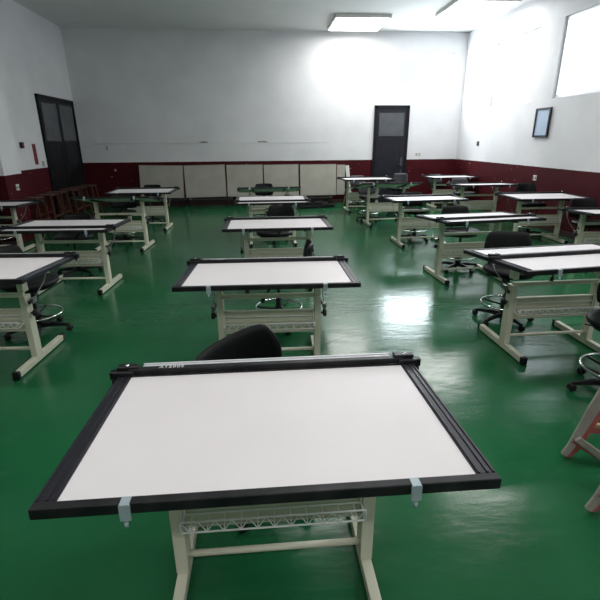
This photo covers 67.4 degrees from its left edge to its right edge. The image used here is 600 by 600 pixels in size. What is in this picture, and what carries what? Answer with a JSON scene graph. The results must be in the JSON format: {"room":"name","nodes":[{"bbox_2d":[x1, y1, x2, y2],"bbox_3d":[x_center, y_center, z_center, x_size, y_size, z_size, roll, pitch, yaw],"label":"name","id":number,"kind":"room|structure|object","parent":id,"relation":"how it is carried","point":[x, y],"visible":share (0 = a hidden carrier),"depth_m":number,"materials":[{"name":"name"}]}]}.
{"room":"design studio","nodes":[
{"label":"design studio","id":0,"kind":"room"},
{"bbox_2d":[0,0,72,219],"bbox_3d":[-5.545,-3.783,9.435,0.150,4.200,4.040,-2,20,-4],"label":"wall","id":1,"kind":"structure","parent":0,"point":[32,52],"depth_m":9.08,"materials":[{"name":"white paint"}]},
{"bbox_2d":[0,72,34,243],"bbox_3d":[-5.445,-3.013,7.268,1.150,4.200,0.560,-2,20,-4],"label":"pillar","id":2,"kind":"structure","parent":1,"relation":"attached to","point":[10,171],"depth_m":7.55,"materials":[{"name":"white paint"}]},
{"bbox_2d":[32,144,38,164],"bbox_3d":[-5.421,-2.985,9.218,0.009,0.400,0.140,-2,20,-4],"label":"wall sign","id":3,"kind":"object","parent":1,"relation":"attached to","point":[33,145],"visible":1,"depth_m":9.21,"materials":[{"name":"plastic"}]},
{"bbox_2d":[34,93,89,219],"bbox_3d":[-5.503,-3.346,10.595,0.077,2.599,1.920,-2,20,-4],"label":"door","id":4,"kind":"structure","parent":1,"relation":"in","point":[57,119],"depth_m":10.37,"materials":[{"name":"paint"}]},
{"bbox_2d":[61,28,468,203],"bbox_3d":[-1.079,-4.638,11.755,11.060,4.200,0.150,-2,20,-4],"label":"wall","id":5,"kind":"structure","parent":0,"point":[231,91],"depth_m":11.48,"materials":[{"name":"white paint"}]},
{"bbox_2d":[135,142,308,143],"bbox_3d":[-2.290,-4.099,11.755,6.110,0.007,0.008,-2,20,-4],"label":"trim","id":6,"kind":"structure","parent":5,"relation":"attached to","point":[271,142],"depth_m":11.68,"materials":[{"name":"white plastic"}]},
{"bbox_2d":[91,199,366,206],"bbox_3d":[-0.660,-2.693,12.393,9.920,0.100,0.014,-2,20,-4],"label":"baseboard","id":7,"kind":"structure","parent":5,"relation":"attached to","point":[326,200],"depth_m":12.24,"materials":[{"name":"paint"}]},
{"bbox_2d":[370,105,409,202],"bbox_3d":[2.435,-3.917,12.192,0.940,2.499,0.088,-2,20,-4],"label":"door","id":8,"kind":"structure","parent":5,"relation":"in","point":[391,122],"depth_m":12.09,"materials":[{"name":"paint"}]},
{"bbox_2d":[395,52,454,106],"bbox_3d":[3.231,-5.724,11.738,1.500,1.300,0.050,-2,20,-4],"label":"window","id":9,"kind":"structure","parent":5,"relation":"in","point":[399,53],"depth_m":11.66,"materials":[{"name":"metal"}]},
{"bbox_2d":[13,0,529,31],"bbox_3d":[-0.330,-4.033,3.544,10.850,0.150,16.100,-2,20,-4],"label":"ceiling","id":10,"kind":"structure","parent":0,"point":[313,15],"depth_m":9.55,"materials":[{"name":"paint"}]},
{"bbox_2d":[327,13,391,30],"bbox_3d":[1.318,-6.297,10.232,1.240,0.084,1.240,-2,20,-4],"label":"ceiling light","id":11,"kind":"object","parent":10,"relation":"attached to","point":[339,22],"visible":1,"depth_m":10.00,"materials":[{"name":"white plastic"}]},
{"bbox_2d":[329,18,389,30],"bbox_3d":[1.319,-6.264,10.244,1.160,0.015,1.160,-2,20,-4],"label":"diffuser","id":12,"kind":"object","parent":11,"relation":"attached to","point":[337,24],"depth_m":10.18,"materials":[{"name":"white plastic"}]},
{"bbox_2d":[435,0,521,17],"bbox_3d":[3.572,-5.920,9.127,1.240,0.084,1.240,-2,20,-4],"label":"ceiling light","id":13,"kind":"object","parent":10,"relation":"attached to","point":[456,8],"visible":1,"depth_m":9.01,"materials":[{"name":"white plastic"}]},
{"bbox_2d":[0,201,599,599],"bbox_3d":[-0.302,0.066,5.001,10.850,0.150,16.100,-2,20,-4],"label":"floor","id":14,"kind":"structure","parent":0,"point":[533,536],"depth_m":2.84,"materials":[{"name":"green paint"}]},
{"bbox_2d":[0,209,17,244],"bbox_3d":[-4.948,-1.226,7.358,0.620,0.765,0.531,17,26,40],"label":"chair","id":15,"kind":"object","parent":14,"relation":"on","point":[1,211],"visible":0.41,"depth_m":7.39,"materials":[{"name":"black plastic"}]},
{"bbox_2d":[0,199,44,251],"bbox_3d":[-4.643,-1.120,6.970,1.264,0.823,0.974,-1,20,-2],"label":"table","id":16,"kind":"object","parent":14,"relation":"on","point":[12,204],"visible":0.79,"depth_m":6.98,"materials":[{"name":"white metal"}]},
{"bbox_2d":[0,245,72,341],"bbox_3d":[-2.437,-0.079,4.066,0.607,0.775,0.550,6,21,18],"label":"chair","id":17,"kind":"object","parent":14,"relation":"on","point":[51,279],"visible":0.59,"depth_m":4.05,"materials":[{"name":"black plastic"}]},
{"bbox_2d":[26,196,50,235],"bbox_3d":[-5.013,-1.589,8.493,0.436,0.690,0.436,-3,20,-6],"label":"wooden stool","id":18,"kind":"object","parent":14,"relation":"on","point":[27,197],"visible":0.25,"depth_m":8.44,"materials":[{"name":"brown wood"}]},
{"bbox_2d":[0,251,79,380],"bbox_3d":[-2.366,0.114,3.417,1.264,0.846,0.965,-1,20,-1],"label":"table","id":19,"kind":"object","parent":14,"relation":"on","point":[15,268],"visible":1,"depth_m":3.45,"materials":[{"name":"white"}]},
{"bbox_2d":[0,312,23,328],"bbox_3d":[-2.466,0.157,3.420,0.678,0.114,0.086,-1,20,-1],"label":"wire basket","id":20,"kind":"object","parent":19,"relation":"on","point":[7,319],"depth_m":3.47,"materials":[{"name":"white metal"}]},
{"bbox_2d":[33,193,63,219],"bbox_3d":[-4.982,-1.748,8.940,0.436,0.690,0.436,-1,20,-2],"label":"wooden stool","id":21,"kind":"object","parent":14,"relation":"on","point":[49,195],"visible":0.56,"depth_m":8.82,"materials":[{"name":"brown wood"}]},
{"bbox_2d":[45,191,72,219],"bbox_3d":[-5.030,-1.904,9.381,0.436,0.690,0.436,-2,20,-5],"label":"wooden stool","id":22,"kind":"object","parent":14,"relation":"on","point":[59,192],"visible":0.39,"depth_m":9.29,"materials":[{"name":"brown wood"}]},
{"bbox_2d":[0,219,130,295],"bbox_3d":[-2.662,-0.528,5.294,1.264,0.804,0.854,-1,20,-2],"label":"table","id":23,"kind":"object","parent":14,"relation":"on","point":[84,226],"visible":0.83,"depth_m":5.24,"materials":[{"name":"white metal"}]},
{"bbox_2d":[66,253,102,263],"bbox_3d":[-2.660,-0.489,5.240,0.678,0.114,0.086,-1,20,-2],"label":"wire basket","id":24,"kind":"object","parent":23,"relation":"on","point":[85,258],"depth_m":5.30,"materials":[{"name":"white metal"}]},
{"bbox_2d":[57,188,84,213],"bbox_3d":[-5.000,-2.063,9.827,0.436,0.690,0.436,-3,20,-6],"label":"wooden stool","id":25,"kind":"object","parent":14,"relation":"on","point":[77,210],"visible":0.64,"depth_m":9.79,"materials":[{"name":"brown wood"}]},
{"bbox_2d":[53,213,102,277],"bbox_3d":[-2.946,-0.714,5.892,0.546,0.755,0.611,-3,20,-7],"label":"chair","id":26,"kind":"object","parent":14,"relation":"on","point":[63,236],"visible":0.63,"depth_m":5.88,"materials":[{"name":"black plastic"}]},
{"bbox_2d":[65,186,93,215],"bbox_3d":[-5.048,-2.219,10.268,0.436,0.690,0.436,-2,20,-3],"label":"wooden stool","id":27,"kind":"object","parent":14,"relation":"on","point":[80,187],"visible":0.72,"depth_m":10.29,"materials":[{"name":"brown wood"}]},
{"bbox_2d":[77,184,103,212],"bbox_3d":[-5.017,-2.378,10.715,0.436,0.690,0.436,-3,20,-6],"label":"wooden stool","id":28,"kind":"object","parent":14,"relation":"on","point":[93,185],"visible":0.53,"depth_m":10.74,"materials":[{"name":"brown wood"}]},
{"bbox_2d":[68,196,162,252],"bbox_3d":[-2.882,-1.271,7.272,1.264,0.881,0.828,-1,20,-2],"label":"table","id":29,"kind":"object","parent":14,"relation":"on","point":[132,226],"visible":0.89,"depth_m":7.21,"materials":[{"name":"white metal"}]},
{"bbox_2d":[116,223,142,229],"bbox_3d":[-2.879,-1.190,7.218,0.678,0.114,0.086,-1,20,-2],"label":"wire basket","id":30,"kind":"object","parent":29,"relation":"on","point":[128,226],"depth_m":7.28,"materials":[{"name":"white metal"}]},
{"bbox_2d":[107,194,142,244],"bbox_3d":[-3.041,-1.404,7.776,0.555,0.795,0.599,-3,20,-8],"label":"chair","id":31,"kind":"object","parent":14,"relation":"on","point":[125,236],"visible":0.61,"depth_m":7.83,"materials":[{"name":"black plastic"}]},
{"bbox_2d":[104,186,179,231],"bbox_3d":[-3.009,-1.782,8.823,1.264,0.808,0.993,-2,20,-3],"label":"table","id":32,"kind":"object","parent":14,"relation":"on","point":[155,210],"visible":0.77,"depth_m":8.87,"materials":[{"name":"white metal"}]},
{"bbox_2d":[129,208,164,212],"bbox_3d":[-3.009,-1.764,8.834,0.678,0.114,0.086,-2,20,-3],"label":"wire basket","id":33,"kind":"object","parent":32,"relation":"on","point":[153,210],"depth_m":8.88,"materials":[{"name":"white metal"}]},
{"bbox_2d":[140,185,165,221],"bbox_3d":[-3.212,-2.067,9.688,0.539,0.765,0.616,-2,20,-4],"label":"chair","id":34,"kind":"object","parent":14,"relation":"on","point":[152,195],"visible":0.4,"depth_m":9.79,"materials":[{"name":"black plastic"}]},
{"bbox_2d":[144,198,187,208],"bbox_3d":[-3.543,-2.542,11.840,1.120,0.225,0.440,-2,20,-4],"label":"steel frame","id":35,"kind":"object","parent":14,"relation":"on","point":[168,199],"visible":0.54,"depth_m":11.83,"materials":[{"name":"black metal"}]},
{"bbox_2d":[139,165,184,197],"bbox_3d":[-3.643,-3.122,11.869,1.140,0.852,0.114,-2,20,-4],"label":"board","id":36,"kind":"object","parent":35,"relation":"on","point":[162,175],"visible":0.81,"depth_m":11.83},
{"bbox_2d":[188,197,232,207],"bbox_3d":[-2.347,-2.583,11.931,1.120,0.225,0.440,-2,20,-4],"label":"steel frame","id":37,"kind":"object","parent":14,"relation":"on","point":[229,199],"visible":1,"depth_m":11.74,"materials":[{"name":"black metal"}]},
{"bbox_2d":[183,164,226,197],"bbox_3d":[-2.516,-3.162,11.969,1.087,0.842,0.114,-2,20,-4],"label":"board","id":38,"kind":"object","parent":37,"relation":"on","point":[200,180],"visible":1,"depth_m":11.96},
{"bbox_2d":[195,324,281,532],"bbox_3d":[-0.170,0.577,2.168,0.531,0.779,0.620,-13,23,-31],"label":"chair","id":39,"kind":"object","parent":14,"relation":"on","point":[255,341],"visible":0.08,"depth_m":2.28,"materials":[{"name":"black plastic"}]},
{"bbox_2d":[254,183,272,216],"bbox_3d":[-0.726,-2.028,9.492,0.531,0.790,0.620,-2,20,-4],"label":"chair","id":40,"kind":"object","parent":14,"relation":"on","point":[264,184],"visible":0.17,"depth_m":9.61,"materials":[{"name":"black plastic"}]},
{"bbox_2d":[28,351,501,599],"bbox_3d":[-0.099,0.728,1.690,1.264,0.817,0.905,-2,20,-4],"label":"table","id":41,"kind":"object","parent":14,"relation":"on","point":[207,443],"visible":1,"depth_m":1.42,"materials":[{"name":"white"}]},
{"bbox_2d":[179,498,366,534],"bbox_3d":[-0.096,0.765,1.662,0.678,0.114,0.086,-2,20,-4],"label":"wire basket","id":42,"kind":"object","parent":41,"relation":"on","point":[362,502],"depth_m":1.68,"materials":[{"name":"white metal"}]},
{"bbox_2d":[171,255,360,355],"bbox_3d":[-0.231,0.132,3.399,1.264,0.798,0.915,-2,20,-3],"label":"table","id":43,"kind":"object","parent":14,"relation":"on","point":[324,272],"visible":0.94,"depth_m":3.36,"materials":[{"name":"white"}]},
{"bbox_2d":[223,311,314,331],"bbox_3d":[-0.229,0.158,3.372,0.678,0.114,0.086,-2,20,-3],"label":"wire basket","id":44,"kind":"object","parent":43,"relation":"on","point":[237,320],"depth_m":3.42,"materials":[{"name":"white metal"}]},
{"bbox_2d":[237,187,300,216],"bbox_3d":[-0.620,-1.892,9.055,1.264,0.828,0.878,-2,20,-5],"label":"table","id":45,"kind":"object","parent":14,"relation":"on","point":[250,190],"visible":0.56,"depth_m":8.92,"materials":[{"name":"white"}]},
{"bbox_2d":[233,195,310,247],"bbox_3d":[-0.463,-1.335,7.572,1.264,0.769,0.802,-2,20,-4],"label":"table","id":46,"kind":"object","parent":14,"relation":"on","point":[294,200],"visible":0.69,"depth_m":7.42,"materials":[{"name":"white"}]},
{"bbox_2d":[256,205,294,247],"bbox_3d":[-0.317,-0.811,6.000,0.553,0.830,0.603,6,21,18],"label":"chair","id":47,"kind":"object","parent":14,"relation":"on","point":[273,210],"visible":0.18,"depth_m":6.05,"materials":[{"name":"black plastic"}]},
{"bbox_2d":[222,215,332,293],"bbox_3d":[-0.268,-0.559,5.355,1.264,0.789,0.874,-2,20,-4],"label":"table","id":48,"kind":"object","parent":14,"relation":"on","point":[308,224],"visible":0.72,"depth_m":5.29,"materials":[{"name":"white"}]},
{"bbox_2d":[249,252,302,257],"bbox_3d":[-0.263,-0.530,5.308,0.678,0.114,0.086,-2,20,-4],"label":"wire basket","id":49,"kind":"object","parent":48,"relation":"on","point":[251,254],"depth_m":5.35,"materials":[{"name":"white metal"}]},
{"bbox_2d":[255,239,313,334],"bbox_3d":[-0.154,-0.145,4.171,0.589,0.800,0.558,0,20,0],"label":"chair","id":50,"kind":"object","parent":14,"relation":"on","point":[308,248],"visible":0.25,"depth_m":4.21,"materials":[{"name":"black plastic"}]},
{"bbox_2d":[296,201,334,208],"bbox_3d":[0.309,-2.452,11.621,1.283,0.149,0.394,-3,20,-8],"label":"steel frame","id":51,"kind":"object","parent":14,"relation":"on","point":[311,205],"visible":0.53,"depth_m":11.61,"materials":[{"name":"black metal"}]},
{"bbox_2d":[307,195,332,203],"bbox_3d":[0.294,-2.672,12.131,1.120,0.225,0.440,-2,20,-4],"label":"steel frame","id":52,"kind":"object","parent":14,"relation":"on","point":[328,197],"visible":0.43,"depth_m":11.94,"materials":[{"name":"black metal"}]},
{"bbox_2d":[263,164,298,195],"bbox_3d":[-0.500,-3.226,12.123,0.942,0.824,0.112,-2,20,-4],"label":"board","id":53,"kind":"object","parent":52,"relation":"on","point":[278,175],"visible":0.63,"depth_m":12.09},
{"bbox_2d":[300,164,335,194],"bbox_3d":[0.494,-3.259,12.204,0.986,0.812,0.112,-2,20,-4],"label":"board","id":54,"kind":"object","parent":52,"relation":"on","point":[315,179],"visible":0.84,"depth_m":12.19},
{"bbox_2d":[345,165,351,202],"bbox_3d":[1.334,-3.168,12.327,0.225,1.002,0.081,13,24,33],"label":"plank","id":55,"kind":"object","parent":14,"relation":"on","point":[346,166],"visible":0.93,"depth_m":12.24,"materials":[{"name":"white plastic"}]},
{"bbox_2d":[336,165,344,194],"bbox_3d":[1.116,-3.286,12.298,0.226,0.790,0.054,-2,20,-4],"label":"board","id":56,"kind":"object","parent":55,"relation":"attached to","point":[340,168],"visible":0.69,"depth_m":12.30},
{"bbox_2d":[348,175,364,208],"bbox_3d":[1.521,-2.774,11.554,0.531,0.785,0.620,-2,20,-4],"label":"chair","id":57,"kind":"object","parent":14,"relation":"on","point":[350,182],"visible":0.58,"depth_m":11.65,"materials":[{"name":"black plastic"}]},
{"bbox_2d":[337,176,395,212],"bbox_3d":[1.532,-2.544,10.835,1.264,0.836,1.154,-2,20,-5],"label":"table","id":58,"kind":"object","parent":14,"relation":"on","point":[349,195],"visible":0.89,"depth_m":10.84,"materials":[{"name":"white metal"}]},
{"bbox_2d":[356,182,380,222],"bbox_3d":[1.506,-2.095,9.645,0.531,0.785,0.620,-3,20,-8],"label":"chair","id":59,"kind":"object","parent":14,"relation":"on","point":[372,190],"visible":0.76,"depth_m":9.73,"materials":[{"name":"black plastic"}]},
{"bbox_2d":[353,182,422,227],"bbox_3d":[1.745,-1.981,9.183,1.264,0.878,0.828,-2,20,-6],"label":"table","id":60,"kind":"object","parent":14,"relation":"on","point":[383,206],"visible":0.81,"depth_m":9.15,"materials":[{"name":"white metal"}]},
{"bbox_2d":[370,204,402,209],"bbox_3d":[1.754,-1.902,9.129,0.678,0.114,0.086,-2,20,-6],"label":"wire basket","id":61,"kind":"object","parent":60,"relation":"on","point":[372,206],"depth_m":9.18,"materials":[{"name":"white metal"}]},
{"bbox_2d":[386,173,409,215],"bbox_3d":[2.281,-2.402,10.284,0.531,0.924,0.620,5,20,14],"label":"chair","id":62,"kind":"object","parent":14,"relation":"on","point":[400,177],"visible":0.46,"depth_m":10.36,"materials":[{"name":"black plastic"}]},
{"bbox_2d":[401,192,429,242],"bbox_3d":[1.977,-1.439,7.783,0.558,0.790,0.589,-2,20,-4],"label":"chair","id":63,"kind":"object","parent":14,"relation":"on","point":[413,234],"visible":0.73,"depth_m":7.82,"materials":[{"name":"black plastic"}]},
{"bbox_2d":[378,193,468,248],"bbox_3d":[1.944,-1.308,7.386,1.261,0.812,0.924,-2,20,-4],"label":"table","id":64,"kind":"object","parent":14,"relation":"on","point":[402,222],"visible":0.86,"depth_m":7.36,"materials":[{"name":"white metal"}]},
{"bbox_2d":[401,220,437,225],"bbox_3d":[2.007,-1.279,7.371,0.678,0.114,0.086,-2,20,-4],"label":"wire basket","id":65,"kind":"object","parent":64,"relation":"on","point":[403,222],"depth_m":7.41,"materials":[{"name":"white metal"}]},
{"bbox_2d":[426,174,446,204],"bbox_3d":[3.672,-2.930,11.965,0.531,0.775,0.620,-2,20,-4],"label":"chair","id":66,"kind":"object","parent":14,"relation":"on","point":[438,181],"visible":0.3,"depth_m":12.08,"materials":[{"name":"black plastic"}]},
{"bbox_2d":[420,174,478,208],"bbox_3d":[3.770,-2.777,11.498,1.264,0.800,0.824,-2,20,-5],"label":"table","id":67,"kind":"object","parent":14,"relation":"on","point":[435,177],"visible":0.73,"depth_m":11.44,"materials":[{"name":"white metal"}]},
{"bbox_2d":[441,205,479,273],"bbox_3d":[2.140,-0.810,5.981,0.531,0.810,0.620,-2,20,-4],"label":"chair","id":68,"kind":"object","parent":14,"relation":"on","point":[453,209],"visible":0.53,"depth_m":6.02,"materials":[{"name":"black plastic"}]},
{"bbox_2d":[451,178,475,210],"bbox_3d":[3.608,-2.230,9.909,0.531,0.835,0.620,-3,20,-8],"label":"chair","id":69,"kind":"object","parent":14,"relation":"on","point":[454,180],"visible":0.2,"depth_m":10.00,"materials":[{"name":"black plastic"}]},
{"bbox_2d":[446,181,515,211],"bbox_3d":[3.701,-2.010,9.319,1.264,0.817,0.916,-2,20,-5],"label":"table","id":70,"kind":"object","parent":14,"relation":"on","point":[487,204],"visible":0.77,"depth_m":9.33,"materials":[{"name":"white metal"}]},
{"bbox_2d":[463,201,495,207],"bbox_3d":[3.704,-1.975,9.296,0.678,0.114,0.086,-2,20,-5],"label":"wire basket","id":71,"kind":"object","parent":70,"relation":"on","point":[470,204],"depth_m":9.34,"materials":[{"name":"white metal"}]},
{"bbox_2d":[416,212,546,285],"bbox_3d":[2.082,-0.654,5.487,1.270,0.848,1.069,-3,20,-6],"label":"table","id":72,"kind":"object","parent":14,"relation":"on","point":[444,250],"visible":0.77,"depth_m":5.50,"materials":[{"name":"white metal"}]},
{"bbox_2d":[443,244,474,254],"bbox_3d":[2.099,-0.630,5.544,0.678,0.114,0.086,-3,20,-6],"label":"wire basket","id":73,"kind":"object","parent":72,"relation":"on","point":[448,249],"depth_m":5.57,"materials":[{"name":"white metal"}]},
{"bbox_2d":[472,231,533,330],"bbox_3d":[1.971,-0.196,4.250,0.553,0.815,0.603,4,20,13],"label":"chair","id":74,"kind":"object","parent":14,"relation":"on","point":[494,239],"visible":0.61,"depth_m":4.32,"materials":[{"name":"black plastic"}]},
{"bbox_2d":[515,183,546,238],"bbox_3d":[4.098,-1.590,7.986,0.531,0.910,0.620,-3,20,-7],"label":"chair","id":75,"kind":"object","parent":14,"relation":"on","point":[520,187],"visible":0.56,"depth_m":8.04,"materials":[{"name":"black plastic"}]},
{"bbox_2d":[463,243,599,365],"bbox_3d":[1.951,0.018,3.548,1.262,0.883,1.094,-2,20,-5],"label":"table","id":76,"kind":"object","parent":14,"relation":"on","point":[560,259],"visible":0.98,"depth_m":3.62,"materials":[{"name":"white metal"}]},
{"bbox_2d":[514,296,599,315],"bbox_3d":[2.075,0.050,3.632,0.678,0.114,0.086,-2,20,-5],"label":"wire basket","id":77,"kind":"object","parent":76,"relation":"on","point":[537,305],"depth_m":3.68,"materials":[{"name":"white metal"}]},
{"bbox_2d":[494,191,588,243],"bbox_3d":[4.013,-1.392,7.598,1.264,0.800,0.813,-2,20,-4],"label":"table","id":78,"kind":"object","parent":14,"relation":"on","point":[552,219],"visible":0.7,"depth_m":7.56,"materials":[{"name":"white metal"}]},
{"bbox_2d":[520,216,560,223],"bbox_3d":[4.019,-1.347,7.524,0.678,0.114,0.086,-2,20,-4],"label":"wire basket","id":79,"kind":"object","parent":78,"relation":"on","point":[550,219],"depth_m":7.58,"materials":[{"name":"white metal"}]},
{"bbox_2d":[557,207,599,243],"bbox_3d":[4.197,-0.859,6.120,1.264,0.784,0.976,0,20,0],"label":"table","id":80,"kind":"object","parent":14,"relation":"on","point":[581,237],"visible":0.81,"depth_m":6.11,"materials":[{"name":"white metal"}]},
{"bbox_2d":[582,235,599,241],"bbox_3d":[4.197,-0.849,6.119,0.678,0.114,0.086,0,20,0],"label":"wire basket","id":81,"kind":"object","parent":80,"relation":"on","point":[585,238],"depth_m":6.17,"materials":[{"name":"white metal"}]},
{"bbox_2d":[561,388,599,511],"bbox_3d":[1.723,0.601,2.103,0.699,0.756,0.488,5,20,14],"label":"stool","id":82,"kind":"object","parent":14,"relation":"on","point":[588,424],"visible":1,"depth_m":2.39,"materials":[{"name":"white paint"}]},
{"bbox_2d":[567,282,599,391],"bbox_3d":[2.176,0.261,3.003,0.550,0.785,0.627,12,23,31],"label":"chair","id":83,"kind":"object","parent":14,"relation":"on","point":[593,317],"visible":1,"depth_m":3.10,"materials":[{"name":"black plastic"}]},
{"bbox_2d":[568,198,599,243],"bbox_3d":[4.157,-1.023,6.511,0.557,0.830,0.594,0,20,1],"label":"chair","id":84,"kind":"object","parent":14,"relation":"on","point":[575,202],"visible":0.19,"depth_m":6.60,"materials":[{"name":"black plastic"}]},
{"bbox_3d":[-1.101,-2.625,12.025,1.120,0.225,0.440,-2,20,-4],"label":"steel frame","id":85,"kind":"object","parent":14,"relation":"on","visible":0},
{"bbox_2d":[226,164,262,196],"bbox_3d":[-1.469,-3.199,12.058,0.966,0.822,0.113,-2,20,-4],"label":"board","id":86,"kind":"object","parent":85,"relation":"on","point":[250,175],"visible":0.8,"depth_m":12.03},
{"bbox_2d":[454,0,599,232],"bbox_3d":[5.016,-2.165,4.677,0.150,4.200,15.800,-2,20,-4],"label":"wall","id":87,"kind":"structure","parent":0,"point":[567,160],"depth_m":8.85,"materials":[{"name":"white paint"}]},
{"bbox_2d":[453,201,575,239],"bbox_3d":[4.947,-0.229,5.352,0.014,0.100,15.770,-2,20,-4],"label":"baseboard","id":88,"kind":"structure","parent":87,"relation":"attached to","point":[545,228],"depth_m":8.34,"materials":[{"name":"paint"}]},
{"bbox_2d":[491,27,541,106],"bbox_3d":[4.550,-4.829,9.493,0.050,1.300,1.700,-2,20,-4],"label":"window","id":89,"kind":"structure","parent":87,"relation":"in","point":[519,38],"depth_m":9.59,"materials":[{"name":"metal"}]},
{"bbox_2d":[532,107,552,136],"bbox_3d":[4.589,-3.364,8.537,0.034,0.520,0.480,-2,20,-4],"label":"framed print","id":90,"kind":"object","parent":87,"relation":"attached to","point":[542,119],"visible":1,"depth_m":8.52,"materials":[{"name":"paint"}]},
{"bbox_2d":[554,4,599,97],"bbox_3d":[4.748,-4.029,7.239,0.050,1.300,1.700,-2,20,-4],"label":"window","id":91,"kind":"structure","parent":87,"relation":"in","point":[569,18],"depth_m":7.55,"materials":[{"name":"metal"}]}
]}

